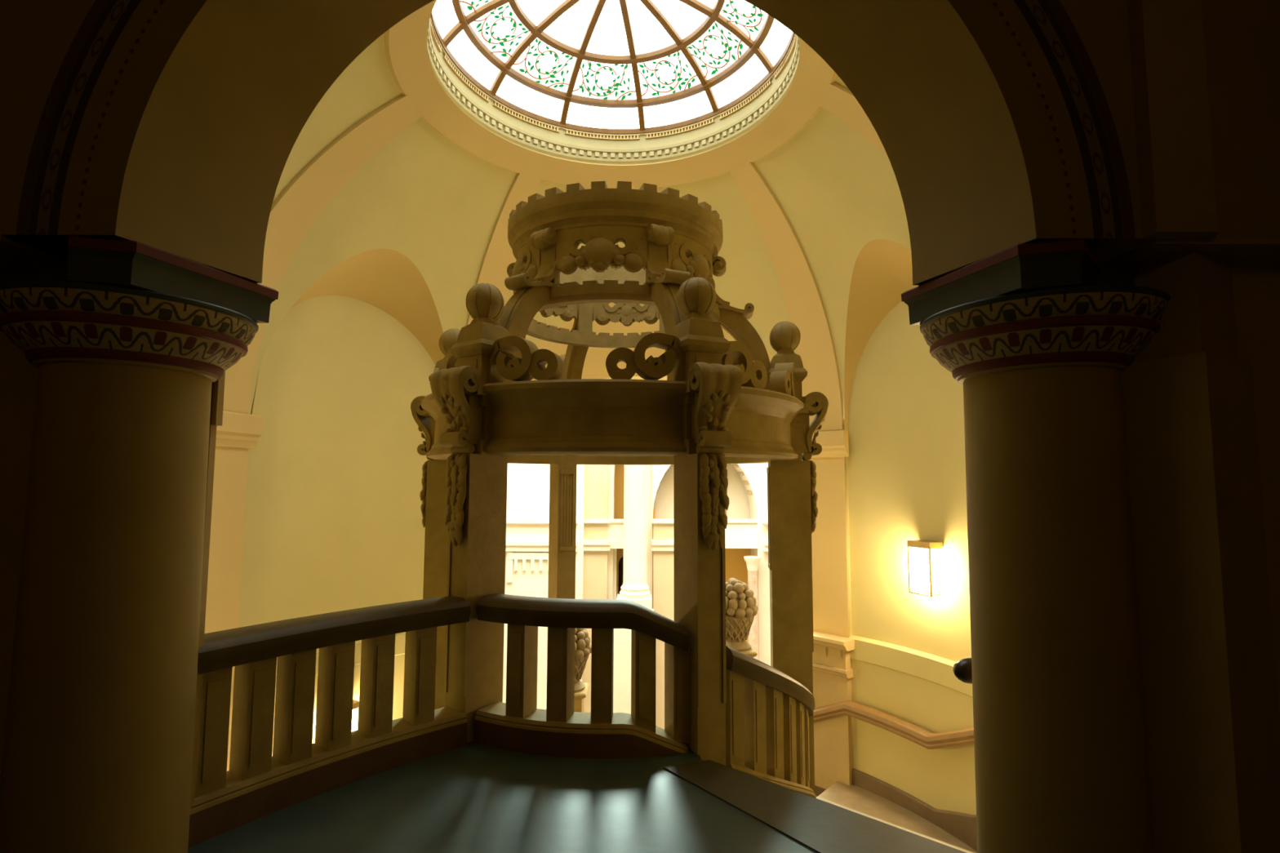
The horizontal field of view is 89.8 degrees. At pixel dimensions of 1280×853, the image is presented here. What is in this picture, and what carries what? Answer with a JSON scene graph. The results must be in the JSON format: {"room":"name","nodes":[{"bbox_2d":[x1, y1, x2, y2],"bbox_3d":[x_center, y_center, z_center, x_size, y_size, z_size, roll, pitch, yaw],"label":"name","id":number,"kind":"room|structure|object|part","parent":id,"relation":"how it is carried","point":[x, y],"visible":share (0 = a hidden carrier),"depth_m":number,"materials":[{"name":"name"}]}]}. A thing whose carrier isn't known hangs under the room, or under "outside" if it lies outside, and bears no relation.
{"room":"stairwell landing","nodes":[
{"label":"stairwell landing","id":0,"kind":"room"},
{"bbox_2d":[190,370,225,809],"bbox_3d":[-2.398,3.907,2.912,0.520,9.184,0.049,0,-5,0],"label":"wall","id":1,"kind":"structure","parent":0,"point":[217,387],"depth_m":3.19,"materials":[{"name":"beige paint"}]},
{"bbox_2d":[239,248,444,755],"bbox_3d":[-3.400,3.355,7.822,0.835,11.100,2.891,-3,-6,30],"label":"wall","id":2,"kind":"structure","parent":0,"point":[333,522],"depth_m":8.16,"materials":[{"name":"beige paint"}]},
{"bbox_2d":[204,446,248,771],"bbox_3d":[-4.678,4.278,6.319,0.812,9.000,0.761,0,-5,7],"label":"pilaster","id":3,"kind":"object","parent":2,"relation":"attached to","point":[230,469],"depth_m":6.63,"materials":[{"name":"beige paint"}]},
{"bbox_2d":[215,410,262,448],"bbox_3d":[-4.218,0.030,6.617,0.132,0.360,0.764,0,-5,7],"label":"trim","id":4,"kind":"structure","parent":2,"relation":"attached to","point":[239,430],"depth_m":6.70,"materials":[{"name":"beige paint"}]},
{"bbox_2d":[222,94,423,413],"bbox_3d":[-3.288,-1.751,6.580,1.981,3.170,0.694,0,-5,6],"label":"arch","id":5,"kind":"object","parent":2,"relation":"attached to","point":[293,214],"depth_m":6.67,"materials":[{"name":"beige paint"}]},
{"bbox_2d":[351,699,359,731],"bbox_3d":[-3.642,3.685,7.819,0.235,0.600,0.330,-3,-6,31],"label":"wall sconce","id":6,"kind":"object","parent":2,"relation":"attached to","point":[355,703],"visible":0.13,"depth_m":7.88,"materials":[{"name":"gold metal"}]},
{"bbox_3d":[-3.631,3.700,7.811,0.160,0.470,0.250,-3,-6,31],"label":"lamp shade","id":7,"kind":"part","parent":6,"relation":"part of","materials":[{"name":"white glass"}]},
{"bbox_3d":[-3.551,3.706,7.763,0.017,0.550,0.330,-3,-6,31],"label":"frame","id":8,"kind":"part","parent":6,"relation":"part of","materials":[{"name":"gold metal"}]},
{"bbox_2d":[466,171,541,324],"bbox_3d":[-1.918,-1.560,8.802,0.566,3.170,1.983,3,-6,-33],"label":"trim","id":9,"kind":"structure","parent":2,"relation":"attached to","point":[499,255],"depth_m":8.73,"materials":[{"name":"beige paint"}]},
{"bbox_2d":[187,740,817,852],"bbox_3d":[-1.082,1.929,0.195,8.250,0.320,8.713,0,-5,0],"label":"floor","id":10,"kind":"structure","parent":0,"point":[474,797],"depth_m":3.37,"materials":[{"name":"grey stone"}]},
{"bbox_2d":[0,235,278,852],"bbox_3d":[-2.553,0.640,2.835,1.527,2.682,0.978,0,-5,0],"label":"stone column","id":11,"kind":"structure","parent":10,"relation":"on","point":[128,341],"depth_m":2.60,"materials":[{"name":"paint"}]},
{"bbox_2d":[187,595,470,848],"bbox_3d":[-1.770,1.592,3.788,0.335,0.950,1.653,-4,-6,40],"label":"stone balustrade","id":12,"kind":"object","parent":10,"relation":"on","point":[257,784],"visible":0.92,"depth_m":3.60,"materials":[{"name":"stone"}]},
{"bbox_3d":[-1.769,1.193,3.821,0.335,0.150,1.653,-4,-6,40],"label":"rail","id":13,"kind":"part","parent":12,"relation":"part of","materials":[{"name":"stone"}]},
{"bbox_2d":[473,593,690,759],"bbox_3d":[-0.382,1.724,4.288,1.464,1.120,0.408,0,-5,6],"label":"stone balustrade","id":14,"kind":"object","parent":10,"relation":"on","point":[517,725],"visible":0.99,"depth_m":4.17,"materials":[{"name":"stone"}]},
{"bbox_3d":[-0.392,1.325,4.322,1.442,0.320,0.408,0,-5,6],"label":"rail","id":15,"kind":"part","parent":14,"relation":"part of","materials":[{"name":"stone"}]},
{"bbox_2d":[410,181,828,792],"bbox_3d":[-0.245,3.380,5.623,3.790,10.505,3.572,0,-5,0],"label":"pavilion","id":16,"kind":"object","parent":10,"relation":"on","point":[721,402],"visible":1,"depth_m":4.63,"materials":[{"name":"stone"}]},
{"bbox_3d":[-0.227,-1.685,6.048,2.000,0.340,2.000,0,-5,0],"label":"crenellated crown","id":17,"kind":"part","parent":16,"relation":"part of","materials":[{"name":"stone"}]},
{"bbox_3d":[1.300,5.566,5.278,0.330,6.100,0.210,0,-5,6],"label":"post","id":18,"kind":"part","parent":16,"relation":"part of","materials":[{"name":"stone"}]},
{"bbox_2d":[816,781,977,852],"bbox_3d":[4.384,3.425,3.946,8.774,2.324,5.350,-4,-6,42],"label":"stone staircase","id":19,"kind":"structure","parent":10,"relation":"on","point":[852,797],"depth_m":7.64,"materials":[{"name":"beige stone"}]},
{"bbox_2d":[725,645,816,798],"bbox_3d":[1.002,2.524,4.796,0.406,2.000,1.448,-3,-6,36],"label":"stone balustrade","id":20,"kind":"object","parent":19,"relation":"on","point":[768,711],"visible":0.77,"depth_m":4.47,"materials":[{"name":"stone"}]},
{"bbox_3d":[1.004,1.951,4.845,0.406,0.850,1.448,-3,-6,36],"label":"rail","id":21,"kind":"part","parent":20,"relation":"part of","materials":[{"name":"stone"}]},
{"bbox_2d":[812,631,854,789],"bbox_3d":[2.491,3.825,8.578,0.754,2.010,0.306,-5,-7,45],"label":"stone pedestal","id":22,"kind":"object","parent":19,"relation":"on","point":[833,672],"visible":0.73,"depth_m":8.54,"materials":[{"name":"beige stone"}]},
{"bbox_3d":[2.517,3.271,8.669,0.697,0.110,0.209,-5,-7,44],"label":"dentil moulding","id":23,"kind":"part","parent":22,"relation":"part of","materials":[{"name":"stone"}]},
{"bbox_3d":[2.494,2.889,8.656,0.754,0.130,0.306,-5,-7,45],"label":"cornice","id":24,"kind":"part","parent":22,"relation":"part of","materials":[{"name":"stone"}]},
{"bbox_2d":[901,239,1170,852],"bbox_3d":[1.813,0.657,2.856,0.972,2.682,0.972,2,-5,-21],"label":"stone column","id":25,"kind":"structure","parent":10,"relation":"on","point":[1039,338],"depth_m":2.60,"materials":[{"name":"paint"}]},
{"bbox_2d":[222,32,911,431],"bbox_3d":[-0.252,-1.748,6.493,8.100,3.170,6.608,0,-5,0],"label":"ceiling","id":26,"kind":"structure","parent":0,"point":[422,197],"depth_m":7.67,"materials":[{"name":"beige paint"}]},
{"bbox_2d":[384,0,836,188],"bbox_3d":[-0.246,-3.408,6.384,4.289,0.200,4.289,0,-5,0],"label":"trim","id":27,"kind":"structure","parent":26,"relation":"attached to","point":[406,46],"depth_m":7.21,"materials":[{"name":"beige paint"}]},
{"bbox_2d":[426,0,799,164],"bbox_3d":[-0.244,-4.023,6.436,3.899,1.195,3.899,1,-5,-10],"label":"skylight","id":28,"kind":"object","parent":27,"relation":"on","point":[596,82],"visible":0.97,"depth_m":7.37,"materials":[{"name":"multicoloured glass"}]},
{"bbox_3d":[-1.880,-4.079,6.165,0.283,0.250,0.901,1,-5,-9],"label":"pane","id":29,"kind":"part","parent":28,"relation":"part of","materials":[{"name":"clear glass"}]},
{"bbox_2d":[442,52,489,102],"bbox_3d":[-1.905,-3.795,7.011,0.074,0.055,0.837,-2,-5,20],"label":"molding","id":30,"kind":"structure","parent":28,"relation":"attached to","point":[480,93],"depth_m":7.03,"materials":[{"name":"gold metal"}]},
{"bbox_3d":[-1.806,-4.010,6.994,0.284,0.250,0.910,-2,-5,20],"label":"pane","id":31,"kind":"part","parent":28,"relation":"part of","materials":[{"name":"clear glass"}]},
{"bbox_3d":[-1.534,-4.318,6.243,0.517,0.259,0.785,1,-5,-9],"label":"pane","id":32,"kind":"part","parent":28,"relation":"part of","materials":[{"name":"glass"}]},
{"bbox_3d":[-1.476,-4.263,6.897,0.517,0.259,0.793,-2,-5,20],"label":"pane","id":33,"kind":"part","parent":28,"relation":"part of","materials":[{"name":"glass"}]},
{"bbox_2d":[493,100,559,133],"bbox_3d":[-1.373,-3.730,7.765,0.907,0.055,0.082,4,-6,-40],"label":"molding","id":34,"kind":"structure","parent":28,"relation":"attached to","point":[521,117],"depth_m":7.79,"materials":[{"name":"gold metal"}]},
{"bbox_3d":[-1.305,-3.948,7.702,0.980,0.250,0.292,4,-6,-40],"label":"pane","id":35,"kind":"part","parent":28,"relation":"part of","materials":[{"name":"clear glass"}]},
{"bbox_3d":[-0.786,-4.495,6.790,1.033,0.190,0.531,0,-5,5],"label":"pane","id":36,"kind":"part","parent":28,"relation":"part of","materials":[{"name":"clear glass"}]},
{"bbox_3d":[-1.081,-4.215,7.457,0.853,0.259,0.523,4,-6,-40],"label":"pane","id":37,"kind":"part","parent":28,"relation":"part of","materials":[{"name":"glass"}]},
{"bbox_3d":[-0.734,-4.487,6.878,0.569,0.190,1.034,2,-5,-24],"label":"pane","id":38,"kind":"part","parent":28,"relation":"part of","materials":[{"name":"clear glass"}]},
{"bbox_2d":[564,128,639,140],"bbox_3d":[-0.476,-3.694,8.155,0.953,0.055,0.088,1,-5,-8],"label":"molding","id":39,"kind":"structure","parent":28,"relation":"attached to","point":[578,134],"depth_m":8.17,"materials":[{"name":"gold metal"}]},
{"bbox_3d":[-0.462,-3.914,8.069,1.026,0.250,0.298,1,-5,-8],"label":"pane","id":40,"kind":"part","parent":28,"relation":"part of","materials":[{"name":"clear glass"}]},
{"bbox_3d":[-0.441,-4.189,7.733,0.885,0.259,0.576,0,-5,0],"label":"pane","id":41,"kind":"part","parent":28,"relation":"part of","materials":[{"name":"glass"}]},
{"bbox_3d":[-0.379,-4.472,7.045,0.613,0.190,1.030,0,-5,0],"label":"pane","id":42,"kind":"part","parent":28,"relation":"part of","materials":[{"name":"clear glass"}]},
{"bbox_3d":[-0.086,-4.467,7.093,0.578,0.190,1.034,-4,-6,41],"label":"pane","id":43,"kind":"part","parent":28,"relation":"part of","materials":[{"name":"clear glass"}]},
{"bbox_3d":[0.310,-4.195,7.636,0.869,0.259,0.524,-2,-5,25],"label":"pane","id":44,"kind":"part","parent":28,"relation":"part of","materials":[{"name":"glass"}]},
{"bbox_3d":[0.457,-3.923,7.929,0.998,0.250,0.294,-2,-5,25],"label":"pane","id":45,"kind":"part","parent":28,"relation":"part of","materials":[{"name":"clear glass"}]},
{"bbox_3d":[0.209,-4.481,6.916,1.033,0.190,0.546,2,-5,-19],"label":"pane","id":46,"kind":"part","parent":28,"relation":"part of","materials":[{"name":"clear glass"}]},
{"bbox_3d":[0.328,-4.511,6.551,1.028,0.190,0.544,0,-5,0],"label":"pane","id":47,"kind":"part","parent":28,"relation":"part of","materials":[{"name":"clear glass"}]},
{"bbox_3d":[0.844,-4.231,7.181,0.519,0.259,0.816,3,-6,-34],"label":"pane","id":48,"kind":"part","parent":28,"relation":"part of","materials":[{"name":"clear glass"}]},
{"bbox_3d":[1.134,-3.969,7.354,0.287,0.250,0.938,3,-6,-34],"label":"pane","id":49,"kind":"part","parent":28,"relation":"part of","materials":[{"name":"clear glass"}]},
{"bbox_3d":[1.054,-4.282,6.565,0.539,0.258,0.785,0,-5,0],"label":"pane","id":50,"kind":"part","parent":28,"relation":"part of","materials":[{"name":"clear glass"}]},
{"bbox_3d":[1.410,-4.035,6.555,0.283,0.250,0.904,1,-5,-4],"label":"pane","id":51,"kind":"part","parent":28,"relation":"part of","materials":[{"name":"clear glass"}]},
{"bbox_2d":[574,656,588,692],"bbox_3d":[-1.053,3.658,9.627,0.567,0.515,0.554,0,-5,0],"label":"basket","id":52,"kind":"object","parent":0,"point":[580,661],"depth_m":9.48,"materials":[{"name":"stone"}]},
{"bbox_2d":[618,557,622,594],"bbox_3d":[-0.008,2.301,23.791,22.400,16.100,0.200,0,-5,0],"label":"wall","id":53,"kind":"structure","parent":0,"point":[620,559],"depth_m":23.44,"materials":[{"name":"paint"}]},
{"bbox_2d":[502,462,770,728],"bbox_3d":[-0.007,2.004,20.263,22.000,16.100,1.880,0,-5,0],"label":"wall","id":54,"kind":"structure","parent":0,"point":[527,513],"depth_m":19.51,"materials":[{"name":"paint"}]},
{"bbox_2d":[613,548,617,599],"bbox_3d":[-0.884,6.908,20.017,0.280,6.280,0.350,0,-5,0],"label":"trim","id":55,"kind":"structure","parent":54,"relation":"attached to","point":[615,550],"depth_m":20.05,"materials":[{"name":"stone"}]},
{"bbox_2d":[607,519,623,548],"bbox_3d":[-0.536,3.339,20.221,0.950,0.870,1.280,0,-5,0],"label":"balcony","id":56,"kind":"object","parent":54,"relation":"attached to","point":[615,528],"visible":0.45,"depth_m":19.66,"materials":[{"name":"stone"}]},
{"bbox_2d":[613,464,654,598],"bbox_3d":[-0.265,4.311,20.847,1.500,11.600,0.430,0,-5,0],"label":"hall doorway","id":57,"kind":"structure","parent":54,"relation":"in","point":[619,469],"depth_m":21.12,"materials":[{"name":"paint"}]},
{"bbox_2d":[653,463,752,503],"bbox_3d":[1.984,1.623,20.587,3.122,1.831,0.940,0,-5,0],"label":"trim","id":58,"kind":"structure","parent":54,"relation":"attached to","point":[735,465],"depth_m":20.50,"materials":[{"name":"paint"}]},
{"bbox_2d":[652,519,758,548],"bbox_3d":[2.008,3.362,20.401,3.240,0.870,1.280,0,-5,0],"label":"balcony","id":59,"kind":"object","parent":54,"relation":"attached to","point":[739,533],"visible":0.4,"depth_m":19.84,"materials":[{"name":"stone"}]},
{"bbox_2d":[0,0,1279,783],"bbox_3d":[-1.007,1.927,2.673,8.400,13.100,0.850,0,-5,0],"label":"wall","id":60,"kind":"structure","parent":0,"point":[173,126],"depth_m":2.58,"materials":[{"name":"beige paint"}]},
{"bbox_2d":[663,760,966,852],"bbox_3d":[0.934,2.044,3.198,2.143,0.048,0.549,-4,-6,42],"label":"trim","id":61,"kind":"structure","parent":60,"relation":"attached to","point":[821,826],"depth_m":3.35,"materials":[{"name":"grey stone"}]},
{"bbox_2d":[531,302,773,380],"bbox_3d":[0.137,2.345,9.986,5.515,13.500,1.518,0,-5,6],"label":"wall","id":62,"kind":"structure","parent":0,"point":[594,365],"depth_m":9.93,"materials":[{"name":"beige paint"}]},
{"bbox_2d":[652,548,751,642],"bbox_3d":[2.026,6.985,20.814,3.300,6.280,0.150,0,-5,0],"label":"wall","id":63,"kind":"structure","parent":0,"point":[735,564],"depth_m":20.95,"materials":[{"name":"paint"}]},
{"bbox_2d":[654,463,750,519],"bbox_3d":[2.044,1.705,21.398,3.300,4.300,0.170,0,-5,0],"label":"wall","id":64,"kind":"structure","parent":0,"point":[739,505],"depth_m":21.33,"materials":[{"name":"paint"}]},
{"bbox_2d":[725,613,754,651],"bbox_3d":[1.410,3.002,9.482,0.567,0.515,0.554,0,-5,0],"label":"basket","id":65,"kind":"object","parent":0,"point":[737,628],"depth_m":9.29,"materials":[{"name":"stone"}]},
{"bbox_2d":[844,239,976,814],"bbox_3d":[3.112,3.339,7.357,0.834,11.100,2.401,2,-5,-24],"label":"wall","id":66,"kind":"structure","parent":0,"point":[905,466],"depth_m":8.01,"materials":[{"name":"beige paint"}]},
{"bbox_2d":[728,161,844,431],"bbox_3d":[1.891,-1.579,8.419,0.595,3.170,1.983,-5,-7,44],"label":"trim","id":67,"kind":"structure","parent":66,"relation":"attached to","point":[805,307],"depth_m":8.70,"materials":[{"name":"beige paint"}]},
{"bbox_2d":[801,430,848,457],"bbox_3d":[2.541,0.248,8.937,0.722,0.360,0.131,-5,-7,44],"label":"trim","id":68,"kind":"structure","parent":66,"relation":"attached to","point":[834,443],"depth_m":8.79,"materials":[{"name":"beige paint"}]},
{"bbox_2d":[808,430,851,637],"bbox_3d":[2.842,4.521,8.899,0.710,9.000,0.811,-5,-7,44],"label":"pilaster","id":69,"kind":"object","parent":66,"relation":"attached to","point":[830,579],"depth_m":8.81,"materials":[{"name":"beige paint"}]},
{"bbox_2d":[817,82,888,157],"bbox_3d":[2.803,-1.755,6.281,1.985,3.170,0.708,0,-5,0],"label":"trim","id":70,"kind":"structure","parent":66,"relation":"attached to","point":[837,100],"depth_m":6.43,"materials":[{"name":"beige paint"}]},
{"bbox_2d":[813,700,973,749],"bbox_3d":[3.203,3.188,6.879,0.884,1.541,4.588,2,-5,-17],"label":"wall handrail","id":71,"kind":"object","parent":66,"relation":"attached to","point":[921,736],"visible":0.55,"depth_m":7.75,"materials":[{"name":"brown wood"}]},
{"bbox_2d":[814,768,977,851],"bbox_3d":[3.159,4.736,7.571,0.307,1.653,2.910,3,-5,-28],"label":"baseboard","id":72,"kind":"structure","parent":66,"relation":"attached to","point":[962,826],"depth_m":7.52,"materials":[{"name":"beige stone"}]},
{"bbox_2d":[906,539,943,597],"bbox_3d":[3.400,1.676,7.625,0.235,0.620,0.330,2,-5,-24],"label":"wall sconce","id":73,"kind":"object","parent":66,"relation":"attached to","point":[925,553],"visible":1,"depth_m":7.55,"materials":[{"name":"white glass"}]},
{"bbox_3d":[3.303,1.697,7.579,0.017,0.570,0.330,2,-5,-24],"label":"frame","id":74,"kind":"part","parent":73,"relation":"part of","materials":[{"name":"gold metal"}]},
{"bbox_3d":[3.388,1.691,7.619,0.160,0.490,0.250,2,-5,-24],"label":"lamp shade","id":75,"kind":"part","parent":73,"relation":"part of","materials":[{"name":"white glass"}]},
{"bbox_2d":[1121,0,1279,852],"bbox_3d":[2.309,-1.318,2.726,0.750,6.600,0.550,0,-5,0],"label":"pier","id":76,"kind":"object","parent":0,"point":[1212,723],"visible":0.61,"depth_m":2.48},
{"bbox_3d":[-0.034,9.869,16.531,22.000,0.200,13.400,0,-5,0],"label":"floor","id":77,"kind":"structure","parent":0,"visible":0},
{"bbox_2d":[573,683,588,712],"bbox_3d":[-1.062,6.481,9.390,0.540,5.150,0.540,0,-5,0],"label":"newel post","id":78,"kind":"object","parent":77,"relation":"on","point":[579,696],"visible":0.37,"depth_m":9.39,"materials":[{"name":"stone"}]},
{"bbox_2d":[574,628,591,692],"bbox_3d":[-1.052,3.415,9.655,0.661,1.004,0.664,-1,-5,14],"label":"finial","id":79,"kind":"object","parent":78,"relation":"on","point":[582,639],"visible":0.26,"depth_m":9.49,"materials":[{"name":"stone"}]},
{"bbox_2d":[621,555,623,586],"bbox_3d":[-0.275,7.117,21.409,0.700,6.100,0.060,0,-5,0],"label":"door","id":80,"kind":"structure","parent":77,"relation":"on","point":[623,556],"depth_m":21.57,"materials":[{"name":"brown wood"}]},
{"bbox_2d":[613,465,653,714],"bbox_3d":[-0.181,4.732,18.694,1.170,10.400,1.050,0,-5,0],"label":"column","id":81,"kind":"structure","parent":77,"relation":"on","point":[634,588],"depth_m":18.48,"materials":[{"name":"stone"}]},
{"bbox_2d":[739,643,757,657],"bbox_3d":[1.399,6.149,9.218,0.540,5.800,0.540,0,-5,0],"label":"newel post","id":82,"kind":"object","parent":77,"relation":"on","point":[751,652],"visible":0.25,"depth_m":9.21,"materials":[{"name":"stone"}]},
{"bbox_2d":[725,577,758,651],"bbox_3d":[1.411,2.759,9.510,0.661,1.004,0.664,-1,-5,14],"label":"finial","id":83,"kind":"object","parent":82,"relation":"on","point":[741,608],"visible":0.78,"depth_m":9.29,"materials":[{"name":"stone"}]},
{"bbox_2d":[743,555,760,659],"bbox_3d":[3.396,6.970,19.205,0.520,6.050,0.520,0,-5,0],"label":"marble column","id":84,"kind":"structure","parent":77,"relation":"on","point":[752,562],"depth_m":19.25,"materials":[{"name":"stone"}]},
{"bbox_3d":[1.899,3.923,2.920,0.465,9.184,0.025,0,-5,0],"label":"wall","id":85,"kind":"structure","parent":0,"visible":0},
{"bbox_2d":[952,657,972,684],"bbox_3d":[2.253,1.656,3.410,1.228,0.879,0.352,2,-5,-22],"label":"handrail","id":86,"kind":"object","parent":85,"relation":"attached to","point":[962,669],"visible":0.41,"depth_m":3.31,"materials":[{"name":"brown wood"}]}
]}

